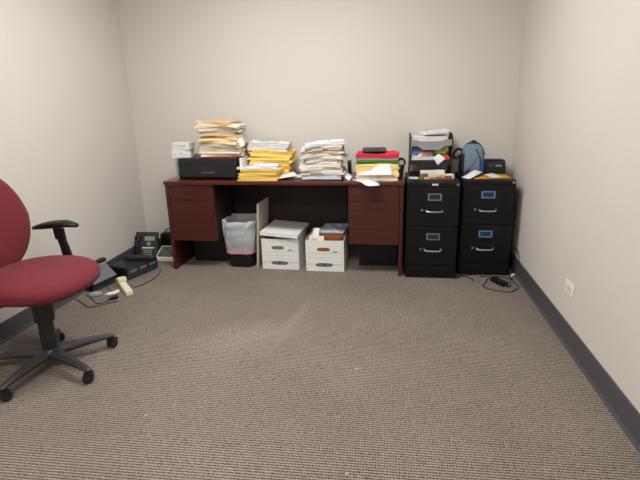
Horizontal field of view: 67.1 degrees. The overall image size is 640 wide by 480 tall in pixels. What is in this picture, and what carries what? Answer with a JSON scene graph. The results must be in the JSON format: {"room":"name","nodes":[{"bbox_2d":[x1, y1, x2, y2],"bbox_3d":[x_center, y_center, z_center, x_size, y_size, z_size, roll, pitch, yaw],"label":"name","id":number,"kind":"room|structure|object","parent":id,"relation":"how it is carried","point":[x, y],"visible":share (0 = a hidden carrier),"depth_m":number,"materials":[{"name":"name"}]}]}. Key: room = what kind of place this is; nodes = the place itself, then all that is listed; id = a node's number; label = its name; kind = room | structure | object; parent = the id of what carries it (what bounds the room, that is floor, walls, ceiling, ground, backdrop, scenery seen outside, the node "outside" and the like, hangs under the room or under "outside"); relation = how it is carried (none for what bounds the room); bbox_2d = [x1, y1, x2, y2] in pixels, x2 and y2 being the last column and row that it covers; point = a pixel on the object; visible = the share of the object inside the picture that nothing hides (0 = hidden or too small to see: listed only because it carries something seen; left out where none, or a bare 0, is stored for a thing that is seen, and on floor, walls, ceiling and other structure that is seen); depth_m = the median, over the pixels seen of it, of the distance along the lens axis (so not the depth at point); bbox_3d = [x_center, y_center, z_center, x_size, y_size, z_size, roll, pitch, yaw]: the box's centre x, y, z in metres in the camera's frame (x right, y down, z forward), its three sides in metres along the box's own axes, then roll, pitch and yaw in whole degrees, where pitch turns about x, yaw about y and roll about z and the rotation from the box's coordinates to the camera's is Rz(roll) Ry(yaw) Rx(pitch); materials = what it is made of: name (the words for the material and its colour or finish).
{"room":"office","nodes":[
{"label":"office","id":0,"kind":"room"},
{"bbox_2d":[0,0,146,322],"bbox_3d":[-2.078,-0.397,1.664,0.100,2.600,5.410,1,16,8],"label":"wall","id":1,"kind":"structure","parent":0,"point":[68,151],"depth_m":3.42,"materials":[{"name":"paint"}]},
{"bbox_2d":[0,246,134,345],"bbox_3d":[-1.990,0.795,2.003,0.016,0.118,5.410,1,16,8],"label":"baseboard","id":2,"kind":"structure","parent":1,"relation":"attached to","point":[16,324],"depth_m":3.00,"materials":[{"name":"plastic"}]},
{"bbox_2d":[0,251,639,479],"bbox_3d":[-0.397,0.925,1.810,3.429,0.100,5.610,1,16,8],"label":"floor","id":3,"kind":"structure","parent":0,"point":[236,373],"depth_m":2.32,"materials":[{"name":"carpet"}]},
{"bbox_2d":[0,179,117,401],"bbox_3d":[-1.450,0.166,2.469,0.671,1.040,0.745,1,16,8],"label":"office chair","id":4,"kind":"object","parent":3,"relation":"on","point":[37,283],"visible":1,"depth_m":2.50,"materials":[{"name":"red fabric"}]},
{"bbox_2d":[88,291,102,297],"bbox_3d":[-1.634,0.391,3.511,0.100,0.034,0.060,-7,17,-19],"label":"computer mouse","id":5,"kind":"object","parent":3,"relation":"on","point":[95,293],"visible":1,"depth_m":3.49,"materials":[{"name":"grey plastic"}]},
{"bbox_2d":[85,263,116,291],"bbox_3d":[-1.669,0.283,3.666,0.105,0.155,0.230,5,17,20],"label":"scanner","id":6,"kind":"object","parent":3,"relation":"on","point":[107,276],"visible":0.73,"depth_m":3.67,"materials":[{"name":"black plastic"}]},
{"bbox_2d":[117,276,132,295],"bbox_3d":[-1.455,0.342,3.606,0.064,0.066,0.280,-12,19,-32],"label":"power strip","id":7,"kind":"object","parent":3,"relation":"on","point":[123,285],"visible":1,"depth_m":3.60,"materials":[{"name":"beige plastic"}]},
{"bbox_2d":[108,254,157,279],"bbox_3d":[-1.527,0.219,3.963,0.206,0.105,0.334,6,18,25],"label":"desktop computer","id":8,"kind":"object","parent":3,"relation":"on","point":[130,269],"visible":0.9,"depth_m":3.87,"materials":[{"name":"plastic"}]},
{"bbox_2d":[124,255,154,260],"bbox_3d":[-1.472,0.145,3.941,0.252,0.043,0.041,0,16,5],"label":"pouch","id":9,"kind":"object","parent":8,"relation":"on","point":[127,257],"visible":1,"depth_m":3.93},
{"bbox_2d":[134,232,158,255],"bbox_3d":[-1.544,0.053,4.297,0.200,0.237,0.136,0,16,6],"label":"desk phone","id":10,"kind":"object","parent":3,"relation":"on","point":[146,243],"visible":0.76,"depth_m":4.28,"materials":[{"name":"grey plastic"}]},
{"bbox_2d":[156,246,172,261],"bbox_3d":[-1.343,0.120,4.305,0.196,0.095,0.170,1,16,7],"label":"keyboard","id":11,"kind":"object","parent":3,"relation":"on","point":[165,253],"visible":0.69,"depth_m":4.26,"materials":[{"name":"white plastic"}]},
{"bbox_2d":[160,228,171,245],"bbox_3d":[-1.355,0.003,4.446,0.230,0.241,0.070,1,16,10],"label":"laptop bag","id":12,"kind":"object","parent":3,"relation":"on","point":[165,237],"visible":0.42,"depth_m":4.42,"materials":[{"name":"black fabric"}]},
{"bbox_2d":[229,251,256,266],"bbox_3d":[-0.648,0.018,4.100,0.258,0.369,0.278,2,17,10],"label":"waste bin","id":13,"kind":"object","parent":3,"relation":"on","point":[236,260],"visible":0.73,"depth_m":4.03,"materials":[{"name":"black plastic"}]},
{"bbox_2d":[222,213,256,254],"bbox_3d":[-0.649,-0.032,4.087,0.295,0.355,0.315,2,17,10],"label":"liner","id":14,"kind":"object","parent":13,"relation":"in","point":[239,230],"visible":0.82,"depth_m":3.96,"materials":[{"name":"white"}]},
{"bbox_2d":[257,197,268,267],"bbox_3d":[-0.482,-0.067,4.068,0.051,0.545,0.275,2,17,11],"label":"cardboard panel","id":15,"kind":"object","parent":3,"relation":"on","point":[262,206],"visible":0.71,"depth_m":3.99,"materials":[{"name":"cardboard"}]},
{"bbox_2d":[163,172,404,275],"bbox_3d":[-0.264,-0.160,4.020,1.888,0.741,0.510,1,16,9],"label":"office desk","id":16,"kind":"object","parent":3,"relation":"on","point":[196,207],"visible":0.88,"depth_m":3.92,"materials":[{"name":"brown wood"}]},
{"bbox_2d":[175,158,180,178],"bbox_3d":[-1.130,-0.609,4.016,0.022,0.164,0.260,1,16,9],"label":"binder","id":17,"kind":"object","parent":16,"relation":"on","point":[176,159],"visible":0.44,"depth_m":3.89,"materials":[{"name":"grey plastic"}]},
{"bbox_2d":[178,154,249,179],"bbox_3d":[-0.862,-0.606,3.980,0.484,0.166,0.366,2,17,11],"label":"printer","id":18,"kind":"object","parent":16,"relation":"on","point":[193,167],"visible":0.88,"depth_m":3.81,"materials":[{"name":"plastic"}]},
{"bbox_2d":[171,149,193,157],"bbox_3d":[-1.122,-0.711,3.953,0.156,0.062,0.090,0,16,6],"label":"carton","id":19,"kind":"object","parent":18,"relation":"on","point":[175,153],"visible":0.88,"depth_m":3.91,"materials":[{"name":"grey"}]},
{"bbox_2d":[172,142,194,149],"bbox_3d":[-1.113,-0.767,3.935,0.156,0.056,0.090,3,17,16],"label":"carton","id":20,"kind":"object","parent":19,"relation":"on","point":[176,145],"visible":1,"depth_m":3.90,"materials":[{"name":"white"}]},
{"bbox_2d":[199,156,240,157],"bbox_3d":[-0.787,-0.683,3.917,0.320,0.012,0.257,1,16,8],"label":"folder","id":21,"kind":"object","parent":18,"relation":"on","point":[231,156],"visible":0.35,"depth_m":3.80,"materials":[{"name":"paper"}]},
{"bbox_2d":[201,151,247,156],"bbox_3d":[-0.773,-0.699,3.904,0.342,0.023,0.254,-2,16,0],"label":"folder","id":22,"kind":"object","parent":21,"relation":"on","point":[246,152],"visible":0.45,"depth_m":3.80,"materials":[{"name":"paper"}]},
{"bbox_2d":[199,150,246,153],"bbox_3d":[-0.773,-0.716,3.892,0.340,0.022,0.256,1,16,8],"label":"folder","id":23,"kind":"object","parent":22,"relation":"on","point":[200,152],"visible":0.55,"depth_m":3.78,"materials":[{"name":"paper"}]},
{"bbox_2d":[199,146,246,151],"bbox_3d":[-0.770,-0.738,3.892,0.348,0.033,0.260,1,16,8],"label":"folder","id":24,"kind":"object","parent":23,"relation":"on","point":[243,148],"visible":0.5,"depth_m":3.79,"materials":[{"name":"paper"}]},
{"bbox_2d":[200,145,247,148],"bbox_3d":[-0.767,-0.756,3.886,0.332,0.028,0.257,1,16,8],"label":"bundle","id":25,"kind":"object","parent":24,"relation":"on","point":[245,145],"visible":0.41,"depth_m":3.77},
{"bbox_2d":[199,143,248,147],"bbox_3d":[-0.767,-0.767,3.870,0.338,0.033,0.254,3,17,13],"label":"folder","id":26,"kind":"object","parent":25,"relation":"on","point":[204,144],"visible":0.38,"depth_m":3.78,"materials":[{"name":"paper"}]},
{"bbox_2d":[198,140,248,145],"bbox_3d":[-0.763,-0.788,3.876,0.332,0.035,0.254,4,17,18],"label":"folder","id":27,"kind":"object","parent":26,"relation":"on","point":[245,141],"visible":0.56,"depth_m":3.77,"materials":[{"name":"paper"}]},
{"bbox_2d":[198,138,233,141],"bbox_3d":[-0.801,-0.812,3.882,0.317,0.040,0.254,-3,16,-4],"label":"folder","id":28,"kind":"object","parent":27,"relation":"on","point":[200,139],"visible":0.49,"depth_m":3.76,"materials":[{"name":"paper"}]},
{"bbox_2d":[199,135,247,139],"bbox_3d":[-0.774,-0.831,3.877,0.322,0.041,0.254,2,17,12],"label":"folder","id":29,"kind":"object","parent":28,"relation":"on","point":[224,137],"visible":0.43,"depth_m":3.77,"materials":[{"name":"paper"}]},
{"bbox_2d":[200,133,243,136],"bbox_3d":[-0.775,-0.849,3.866,0.322,0.047,0.254,-3,16,-4],"label":"folder","id":30,"kind":"object","parent":29,"relation":"on","point":[204,134],"visible":0.66,"depth_m":3.75,"materials":[{"name":"paper"}]},
{"bbox_2d":[195,130,242,134],"bbox_3d":[-0.807,-0.872,3.866,0.333,0.046,0.260,1,16,8],"label":"folder","id":31,"kind":"object","parent":30,"relation":"on","point":[214,131],"visible":0.46,"depth_m":3.76,"materials":[{"name":"paper"}]},
{"bbox_2d":[199,128,245,132],"bbox_3d":[-0.774,-0.887,3.854,0.330,0.056,0.249,-1,16,3],"label":"bundle","id":32,"kind":"object","parent":31,"relation":"on","point":[239,130],"visible":0.56,"depth_m":3.74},
{"bbox_2d":[194,125,233,128],"bbox_3d":[-0.812,-0.908,3.848,0.323,0.038,0.259,1,16,8],"label":"folder","id":33,"kind":"object","parent":32,"relation":"on","point":[197,126],"visible":0.27,"depth_m":3.74,"materials":[{"name":"paper"}]},
{"bbox_2d":[198,123,246,128],"bbox_3d":[-0.766,-0.913,3.831,0.331,0.052,0.265,1,16,8],"label":"folder","id":34,"kind":"object","parent":33,"relation":"on","point":[234,125],"visible":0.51,"depth_m":3.73,"materials":[{"name":"paper"}]},
{"bbox_2d":[195,119,241,124],"bbox_3d":[-0.810,-0.940,3.833,0.293,0.042,0.254,3,17,14],"label":"folder","id":35,"kind":"object","parent":34,"relation":"on","point":[212,121],"visible":1,"depth_m":3.76,"materials":[{"name":"paper"}]},
{"bbox_2d":[239,155,249,171],"bbox_3d":[-0.604,-0.596,3.923,0.018,0.165,0.240,1,16,10],"label":"binder","id":36,"kind":"object","parent":16,"relation":"on","point":[243,161],"visible":0.44,"depth_m":3.86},
{"bbox_2d":[238,178,279,180],"bbox_3d":[-0.471,-0.489,3.818,0.318,0.012,0.196,1,16,8],"label":"envelope","id":37,"kind":"object","parent":16,"relation":"on","point":[239,179],"visible":0.4,"depth_m":3.73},
{"bbox_2d":[240,176,280,178],"bbox_3d":[-0.457,-0.502,3.816,0.306,0.013,0.200,1,16,8],"label":"envelope","id":38,"kind":"object","parent":37,"relation":"on","point":[279,176],"visible":0.34,"depth_m":3.73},
{"bbox_2d":[238,173,281,177],"bbox_3d":[-0.472,-0.514,3.820,0.320,0.016,0.196,1,16,8],"label":"envelope","id":39,"kind":"object","parent":38,"relation":"on","point":[280,173],"visible":0.39,"depth_m":3.73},
{"bbox_2d":[239,172,280,176],"bbox_3d":[-0.471,-0.525,3.815,0.306,0.020,0.203,1,16,8],"label":"envelope","id":40,"kind":"object","parent":39,"relation":"on","point":[280,172],"visible":0.27,"depth_m":3.73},
{"bbox_2d":[238,171,281,174],"bbox_3d":[-0.468,-0.536,3.805,0.314,0.020,0.199,1,16,8],"label":"envelope","id":41,"kind":"object","parent":40,"relation":"on","point":[240,173],"visible":0.35,"depth_m":3.72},
{"bbox_2d":[241,168,283,172],"bbox_3d":[-0.454,-0.551,3.811,0.313,0.024,0.204,1,16,8],"label":"envelope","id":42,"kind":"object","parent":41,"relation":"on","point":[283,168],"visible":0.37,"depth_m":3.72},
{"bbox_2d":[240,167,283,170],"bbox_3d":[-0.454,-0.558,3.795,0.311,0.025,0.198,1,16,8],"label":"envelope","id":43,"kind":"object","parent":42,"relation":"on","point":[280,168],"visible":0.55,"depth_m":3.71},
{"bbox_2d":[237,163,280,169],"bbox_3d":[-0.479,-0.578,3.798,0.319,0.039,0.199,1,16,8],"label":"bundle","id":44,"kind":"object","parent":43,"relation":"on","point":[258,165],"visible":0.99,"depth_m":3.74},
{"bbox_2d":[279,172,297,177],"bbox_3d":[-0.261,-0.513,3.817,0.140,0.021,0.180,-5,17,-11],"label":"folder","id":45,"kind":"object","parent":16,"relation":"on","point":[290,174],"visible":0.79,"depth_m":3.79,"materials":[{"name":"white paper"}]},
{"bbox_2d":[301,177,342,180],"bbox_3d":[0.025,-0.488,3.780,0.317,0.007,0.239,1,16,8],"label":"notebook","id":46,"kind":"object","parent":16,"relation":"on","point":[342,177],"visible":0.28,"depth_m":3.67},
{"bbox_2d":[302,174,342,178],"bbox_3d":[0.024,-0.512,3.777,0.307,0.039,0.239,1,16,8],"label":"paper stack","id":47,"kind":"object","parent":46,"relation":"on","point":[324,176],"visible":0.52,"depth_m":3.66,"materials":[{"name":"paper"}]},
{"bbox_2d":[301,169,346,174],"bbox_3d":[0.037,-0.533,3.760,0.343,0.022,0.248,1,16,8],"label":"bundle","id":48,"kind":"object","parent":47,"relation":"on","point":[344,170],"visible":0.38,"depth_m":3.65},
{"bbox_2d":[301,166,344,172],"bbox_3d":[0.025,-0.549,3.755,0.323,0.032,0.251,1,16,8],"label":"folder","id":49,"kind":"object","parent":48,"relation":"on","point":[343,167],"visible":0.48,"depth_m":3.65,"materials":[{"name":"paper"}]},
{"bbox_2d":[301,165,341,170],"bbox_3d":[0.012,-0.568,3.756,0.316,0.032,0.243,-1,16,2],"label":"bundle","id":50,"kind":"object","parent":49,"relation":"on","point":[324,168],"visible":0.31,"depth_m":3.64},
{"bbox_2d":[299,162,342,168],"bbox_3d":[0.016,-0.586,3.746,0.323,0.041,0.245,1,16,8],"label":"bundle","id":51,"kind":"object","parent":50,"relation":"on","point":[316,165],"visible":0.62,"depth_m":3.64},
{"bbox_2d":[300,160,342,165],"bbox_3d":[0.018,-0.609,3.747,0.325,0.036,0.251,1,16,8],"label":"folder","id":52,"kind":"object","parent":51,"relation":"on","point":[302,163],"visible":0.5,"depth_m":3.64,"materials":[{"name":"paper"}]},
{"bbox_2d":[306,158,345,162],"bbox_3d":[0.045,-0.627,3.742,0.309,0.031,0.242,-1,16,3],"label":"bundle","id":53,"kind":"object","parent":52,"relation":"on","point":[343,159],"visible":0.48,"depth_m":3.63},
{"bbox_2d":[304,154,347,160],"bbox_3d":[0.045,-0.645,3.733,0.311,0.044,0.242,2,17,12],"label":"bundle","id":54,"kind":"object","parent":53,"relation":"on","point":[341,156],"visible":0.61,"depth_m":3.62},
{"bbox_2d":[300,153,340,158],"bbox_3d":[0.006,-0.660,3.729,0.306,0.047,0.244,-1,16,1],"label":"bundle","id":55,"kind":"object","parent":54,"relation":"on","point":[323,154],"visible":0.41,"depth_m":3.62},
{"bbox_2d":[302,148,344,156],"bbox_3d":[0.029,-0.676,3.718,0.320,0.057,0.249,0,16,4],"label":"folder","id":56,"kind":"object","parent":55,"relation":"on","point":[325,151],"visible":0.58,"depth_m":3.62,"materials":[{"name":"paper"}]},
{"bbox_2d":[301,146,343,153],"bbox_3d":[0.024,-0.695,3.720,0.321,0.058,0.255,1,16,8],"label":"folder","id":57,"kind":"object","parent":56,"relation":"on","point":[333,148],"visible":0.51,"depth_m":3.61,"materials":[{"name":"paper"}]},
{"bbox_2d":[300,144,344,152],"bbox_3d":[0.022,-0.717,3.718,0.322,0.066,0.245,1,16,8],"label":"bundle","id":58,"kind":"object","parent":57,"relation":"on","point":[331,145],"visible":0.52,"depth_m":3.60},
{"bbox_2d":[304,139,344,148],"bbox_3d":[0.035,-0.742,3.708,0.305,0.062,0.243,-1,16,2],"label":"bundle","id":59,"kind":"object","parent":58,"relation":"on","point":[332,141],"visible":1,"depth_m":3.60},
{"bbox_2d":[353,179,379,185],"bbox_3d":[0.333,-0.428,3.585,0.110,0.024,0.242,-11,19,-31],"label":"paper sheet","id":60,"kind":"object","parent":16,"relation":"on","point":[365,182],"visible":0.95,"depth_m":3.53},
{"bbox_2d":[356,175,397,180],"bbox_3d":[0.439,-0.489,3.710,0.315,0.027,0.254,1,16,8],"label":"folder","id":61,"kind":"object","parent":16,"relation":"on","point":[357,178],"visible":0.44,"depth_m":3.61,"materials":[{"name":"paper"}]},
{"bbox_2d":[357,172,398,176],"bbox_3d":[0.444,-0.518,3.716,0.322,0.025,0.257,1,16,8],"label":"folder","id":62,"kind":"object","parent":61,"relation":"on","point":[394,174],"visible":0.33,"depth_m":3.60,"materials":[{"name":"paper"}]},
{"bbox_2d":[358,165,392,174],"bbox_3d":[0.413,-0.521,3.598,0.260,0.074,0.046,1,16,8],"label":"paper sheet","id":63,"kind":"object","parent":62,"relation":"on","point":[379,169],"visible":1,"depth_m":3.60,"materials":[{"name":"paper"}]},
{"bbox_2d":[356,169,397,172],"bbox_3d":[0.443,-0.550,3.736,0.317,0.032,0.245,1,16,8],"label":"envelope","id":64,"kind":"object","parent":62,"relation":"on","point":[357,170],"visible":0.23,"depth_m":3.63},
{"bbox_2d":[356,165,397,169],"bbox_3d":[0.441,-0.576,3.735,0.315,0.028,0.254,1,16,8],"label":"folder","id":65,"kind":"object","parent":64,"relation":"on","point":[362,167],"visible":0.41,"depth_m":3.62,"materials":[{"name":"paper"}]},
{"bbox_2d":[357,163,398,166],"bbox_3d":[0.447,-0.593,3.726,0.314,0.024,0.256,1,16,8],"label":"folder","id":66,"kind":"object","parent":65,"relation":"on","point":[358,165],"visible":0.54,"depth_m":3.61,"materials":[{"name":"paper"}]},
{"bbox_2d":[356,162,397,163],"bbox_3d":[0.443,-0.609,3.729,0.309,0.022,0.254,1,16,8],"label":"folder","id":67,"kind":"object","parent":66,"relation":"on","point":[356,162],"visible":0.43,"depth_m":3.61,"materials":[{"name":"paper"}]},
{"bbox_2d":[356,159,398,161],"bbox_3d":[0.444,-0.620,3.720,0.320,0.024,0.258,1,16,8],"label":"folder","id":68,"kind":"object","parent":67,"relation":"on","point":[398,159],"visible":0.58,"depth_m":3.60,"materials":[{"name":"paper"}]},
{"bbox_2d":[356,158,397,159],"bbox_3d":[0.441,-0.633,3.712,0.320,0.029,0.245,1,16,8],"label":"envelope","id":69,"kind":"object","parent":68,"relation":"on","point":[356,158],"visible":0.48,"depth_m":3.60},
{"bbox_2d":[356,155,398,157],"bbox_3d":[0.441,-0.651,3.712,0.324,0.032,0.256,1,16,8],"label":"folder","id":70,"kind":"object","parent":69,"relation":"on","point":[357,156],"visible":0.65,"depth_m":3.60,"materials":[{"name":"paper"}]},
{"bbox_2d":[356,150,398,155],"bbox_3d":[0.445,-0.667,3.707,0.321,0.034,0.254,1,16,8],"label":"folder","id":71,"kind":"object","parent":70,"relation":"on","point":[387,153],"visible":0.86,"depth_m":3.62,"materials":[{"name":"paper"}]},
{"bbox_2d":[362,147,385,151],"bbox_3d":[0.417,-0.694,3.713,0.180,0.026,0.141,1,16,7],"label":"notebook","id":72,"kind":"object","parent":71,"relation":"on","point":[365,149],"visible":1,"depth_m":3.65,"materials":[{"name":"grey plastic"}]},
{"bbox_2d":[398,157,405,175],"bbox_3d":[0.632,-0.571,3.770,0.072,0.144,0.044,-1,16,2],"label":"tape dispenser","id":73,"kind":"object","parent":16,"relation":"on","point":[402,161],"visible":0.78,"depth_m":3.75,"materials":[{"name":"black plastic"}]},
{"bbox_3d":[-0.389,-0.552,4.018,0.339,0.016,0.229,1,16,8],"label":"envelope","id":74,"kind":"object","parent":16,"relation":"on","visible":0},
{"bbox_3d":[-0.399,-0.568,4.013,0.336,0.016,0.235,1,16,8],"label":"envelope","id":75,"kind":"object","parent":74,"relation":"on","visible":0},
{"bbox_3d":[-0.407,-0.581,4.002,0.333,0.018,0.222,1,16,8],"label":"envelope","id":76,"kind":"object","parent":75,"relation":"on","visible":0},
{"bbox_3d":[-0.402,-0.599,4.005,0.332,0.023,0.222,1,16,8],"label":"envelope","id":77,"kind":"object","parent":76,"relation":"on","visible":0},
{"bbox_3d":[-0.394,-0.613,3.990,0.341,0.027,0.239,1,16,8],"label":"envelope","id":78,"kind":"object","parent":77,"relation":"on","visible":0},
{"bbox_3d":[-0.402,-0.630,3.989,0.335,0.026,0.224,1,16,8],"label":"envelope","id":79,"kind":"object","parent":78,"relation":"on","visible":0},
{"bbox_2d":[249,161,290,164],"bbox_3d":[-0.399,-0.649,3.994,0.337,0.032,0.213,0,16,3],"label":"envelope","id":80,"kind":"object","parent":79,"relation":"on","point":[250,162],"visible":0.43,"depth_m":3.89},
{"bbox_2d":[250,157,296,162],"bbox_3d":[-0.378,-0.665,3.984,0.346,0.031,0.216,1,16,8],"label":"envelope","id":81,"kind":"object","parent":80,"relation":"on","point":[294,158],"visible":0.48,"depth_m":3.89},
{"bbox_2d":[247,156,294,160],"bbox_3d":[-0.398,-0.679,3.973,0.352,0.027,0.225,1,16,8],"label":"envelope","id":82,"kind":"object","parent":81,"relation":"on","point":[249,158],"visible":0.47,"depth_m":3.88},
{"bbox_2d":[251,153,295,158],"bbox_3d":[-0.383,-0.696,3.980,0.333,0.030,0.223,1,16,8],"label":"envelope","id":83,"kind":"object","parent":82,"relation":"on","point":[295,153],"visible":0.36,"depth_m":3.89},
{"bbox_2d":[251,152,295,156],"bbox_3d":[-0.380,-0.708,3.967,0.339,0.035,0.223,1,16,8],"label":"envelope","id":84,"kind":"object","parent":83,"relation":"on","point":[255,154],"visible":0.52,"depth_m":3.87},
{"bbox_2d":[249,151,291,154],"bbox_3d":[-0.392,-0.724,3.971,0.341,0.034,0.213,0,16,5],"label":"envelope","id":85,"kind":"object","parent":84,"relation":"on","point":[251,152],"visible":0.36,"depth_m":3.87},
{"bbox_2d":[252,149,295,153],"bbox_3d":[-0.374,-0.733,3.958,0.335,0.037,0.212,0,16,4],"label":"envelope","id":86,"kind":"object","parent":85,"relation":"on","point":[291,151],"visible":0.59,"depth_m":3.86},
{"bbox_2d":[247,148,290,151],"bbox_3d":[-0.411,-0.748,3.961,0.330,0.036,0.218,1,16,8],"label":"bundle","id":87,"kind":"object","parent":86,"relation":"on","point":[273,149],"visible":0.42,"depth_m":3.86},
{"bbox_2d":[247,145,291,149],"bbox_3d":[-0.411,-0.764,3.956,0.330,0.040,0.220,1,16,8],"label":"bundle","id":88,"kind":"object","parent":87,"relation":"on","point":[270,146],"visible":0.52,"depth_m":3.86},
{"bbox_2d":[248,143,290,147],"bbox_3d":[-0.410,-0.781,3.951,0.331,0.040,0.219,0,16,4],"label":"bundle","id":89,"kind":"object","parent":88,"relation":"on","point":[266,144],"visible":0.56,"depth_m":3.85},
{"bbox_2d":[249,140,291,145],"bbox_3d":[-0.404,-0.796,3.944,0.330,0.035,0.218,-1,16,3],"label":"bundle","id":90,"kind":"object","parent":89,"relation":"on","point":[288,143],"visible":0.98,"depth_m":3.85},
{"bbox_2d":[260,220,308,269],"bbox_3d":[-0.288,0.035,4.101,0.334,0.321,0.414,1,16,10],"label":"storage box","id":91,"kind":"object","parent":3,"relation":"on","point":[282,242],"visible":0.98,"depth_m":3.95,"materials":[{"name":"grey"}]},
{"bbox_2d":[305,228,347,271],"bbox_3d":[0.066,0.075,4.046,0.308,0.258,0.386,1,16,8],"label":"storage box","id":92,"kind":"object","parent":3,"relation":"on","point":[321,255],"visible":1,"depth_m":3.87,"materials":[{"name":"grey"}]},
{"bbox_2d":[312,228,319,239],"bbox_3d":[-0.034,-0.045,3.902,0.068,0.096,0.078,5,17,20],"label":"paper sheet","id":93,"kind":"object","parent":92,"relation":"in","point":[315,233],"visible":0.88,"depth_m":3.90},
{"bbox_2d":[320,234,341,239],"bbox_3d":[0.089,-0.025,3.875,0.177,0.022,0.098,1,16,8],"label":"bundle","id":94,"kind":"object","parent":92,"relation":"in","point":[326,236],"visible":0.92,"depth_m":3.84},
{"bbox_2d":[319,223,348,232],"bbox_3d":[0.119,-0.099,4.043,0.218,0.022,0.268,3,17,15],"label":"bundle","id":95,"kind":"object","parent":92,"relation":"in","point":[328,227],"visible":0.98,"depth_m":4.02,"materials":[{"name":"paper"}]},
{"bbox_2d":[403,172,460,277],"bbox_3d":[0.867,-0.129,3.824,0.381,0.735,0.559,1,16,8],"label":"filing cabinet","id":96,"kind":"object","parent":3,"relation":"on","point":[431,207],"visible":1,"depth_m":3.59,"materials":[{"name":"black metal"}]},
{"bbox_2d":[420,170,435,176],"bbox_3d":[0.835,-0.510,3.723,0.120,0.054,0.030,-1,16,2],"label":"card","id":97,"kind":"object","parent":96,"relation":"on","point":[429,172],"visible":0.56,"depth_m":3.71,"materials":[{"name":"white paper"}]},
{"bbox_2d":[408,132,452,175],"bbox_3d":[0.870,-0.682,3.827,0.322,0.325,0.226,1,16,8],"label":"organizer","id":98,"kind":"object","parent":96,"relation":"on","point":[424,145],"visible":0.94,"depth_m":3.72,"materials":[{"name":"plastic"}]},
{"bbox_2d":[411,155,434,159],"bbox_3d":[0.823,-0.646,3.848,0.200,0.045,0.210,1,16,8],"label":"bundle","id":99,"kind":"object","parent":98,"relation":"on","point":[412,158],"visible":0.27,"depth_m":3.75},
{"bbox_2d":[410,171,447,175],"bbox_3d":[0.875,-0.536,3.879,0.306,0.008,0.208,1,16,8],"label":"shelf","id":100,"kind":"object","parent":98,"relation":"attached to","point":[412,173],"depth_m":3.86,"materials":[{"name":"plastic"}]},
{"bbox_2d":[411,134,448,140],"bbox_3d":[0.858,-0.802,3.803,0.285,0.042,0.200,1,16,8],"label":"bundle","id":101,"kind":"object","parent":98,"relation":"on","point":[433,137],"visible":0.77,"depth_m":3.71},
{"bbox_2d":[420,128,449,134],"bbox_3d":[0.902,-0.850,3.786,0.200,0.037,0.183,-2,16,-1],"label":"bundle","id":102,"kind":"object","parent":101,"relation":"on","point":[443,130],"visible":1,"depth_m":3.72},
{"bbox_2d":[433,154,444,164],"bbox_3d":[0.918,-0.622,3.728,0.095,0.088,0.037,1,16,8],"label":"paper sheet","id":103,"kind":"object","parent":98,"relation":"hanging from","point":[438,158],"visible":1,"depth_m":3.72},
{"bbox_2d":[455,172,515,274],"bbox_3d":[1.278,-0.138,3.822,0.381,0.735,0.479,1,16,8],"label":"filing cabinet","id":104,"kind":"object","parent":3,"relation":"on","point":[486,206],"visible":0.98,"depth_m":3.63,"materials":[{"name":"black metal"}]},
{"bbox_2d":[452,140,484,175],"bbox_3d":[1.161,-0.645,3.776,0.246,0.268,0.134,3,17,15],"label":"backpack","id":105,"kind":"object","parent":104,"relation":"on","point":[471,158],"visible":0.99,"depth_m":3.73,"materials":[{"name":"blue fabric"}]},
{"bbox_2d":[462,170,481,178],"bbox_3d":[1.155,-0.502,3.670,0.196,0.045,0.077,-16,22,-42],"label":"envelope","id":106,"kind":"object","parent":104,"relation":"on","point":[473,173],"visible":1,"depth_m":3.66,"materials":[{"name":"white paper"}]},
{"bbox_2d":[474,173,511,178],"bbox_3d":[1.313,-0.501,3.746,0.282,0.001,0.340,1,16,8],"label":"envelope","id":107,"kind":"object","parent":104,"relation":"on","point":[503,175],"visible":0.52,"depth_m":3.66,"materials":[{"name":"paper"}]},
{"bbox_2d":[484,158,505,173],"bbox_3d":[1.376,-0.590,3.842,0.168,0.110,0.164,2,17,10],"label":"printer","id":108,"kind":"object","parent":107,"relation":"on","point":[491,165],"visible":0.84,"depth_m":3.78,"materials":[{"name":"grey plastic"}]},
{"bbox_2d":[490,276,507,286],"bbox_3d":[1.318,0.306,3.552,0.052,0.032,0.181,-7,17,-19],"label":"power adapter","id":109,"kind":"object","parent":3,"relation":"on","point":[503,283],"visible":1,"depth_m":3.53,"materials":[{"name":"black plastic"}]},
{"bbox_2d":[480,276,518,291],"bbox_3d":[1.315,0.319,3.542,0.254,0.010,0.314,1,16,8],"label":"cable","id":110,"kind":"object","parent":3,"relation":"on","point":[480,276],"visible":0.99,"depth_m":3.55,"materials":[{"name":"black plastic"}]},
{"bbox_2d":[117,0,525,241],"bbox_3d":[-0.049,-1.143,4.049,3.429,2.600,0.100,1,16,8],"label":"wall","id":111,"kind":"structure","parent":0,"point":[362,73],"depth_m":3.92,"materials":[{"name":"paint"}]},
{"bbox_2d":[158,238,402,254],"bbox_3d":[-0.028,0.065,4.341,3.197,0.118,0.016,1,16,8],"label":"baseboard","id":112,"kind":"structure","parent":111,"relation":"attached to","point":[352,249],"depth_m":4.30,"materials":[{"name":"plastic"}]},
{"bbox_2d":[510,0,639,412],"bbox_3d":[1.218,-0.344,1.200,0.100,2.600,5.410,1,16,8],"label":"wall","id":113,"kind":"structure","parent":0,"point":[575,166],"depth_m":2.44,"materials":[{"name":"paint"}]},
{"bbox_2d":[565,279,574,298],"bbox_3d":[1.353,0.264,2.619,0.010,0.072,0.124,1,16,8],"label":"wall outlet","id":114,"kind":"object","parent":113,"relation":"attached to","point":[569,287],"visible":1,"depth_m":2.61,"materials":[{"name":"white plastic"}]},
{"bbox_2d":[509,250,639,453],"bbox_3d":[1.191,0.842,1.554,0.016,0.127,5.410,1,16,8],"label":"baseboard","id":115,"kind":"structure","parent":113,"relation":"attached to","point":[626,415],"depth_m":2.38,"materials":[{"name":"plastic"}]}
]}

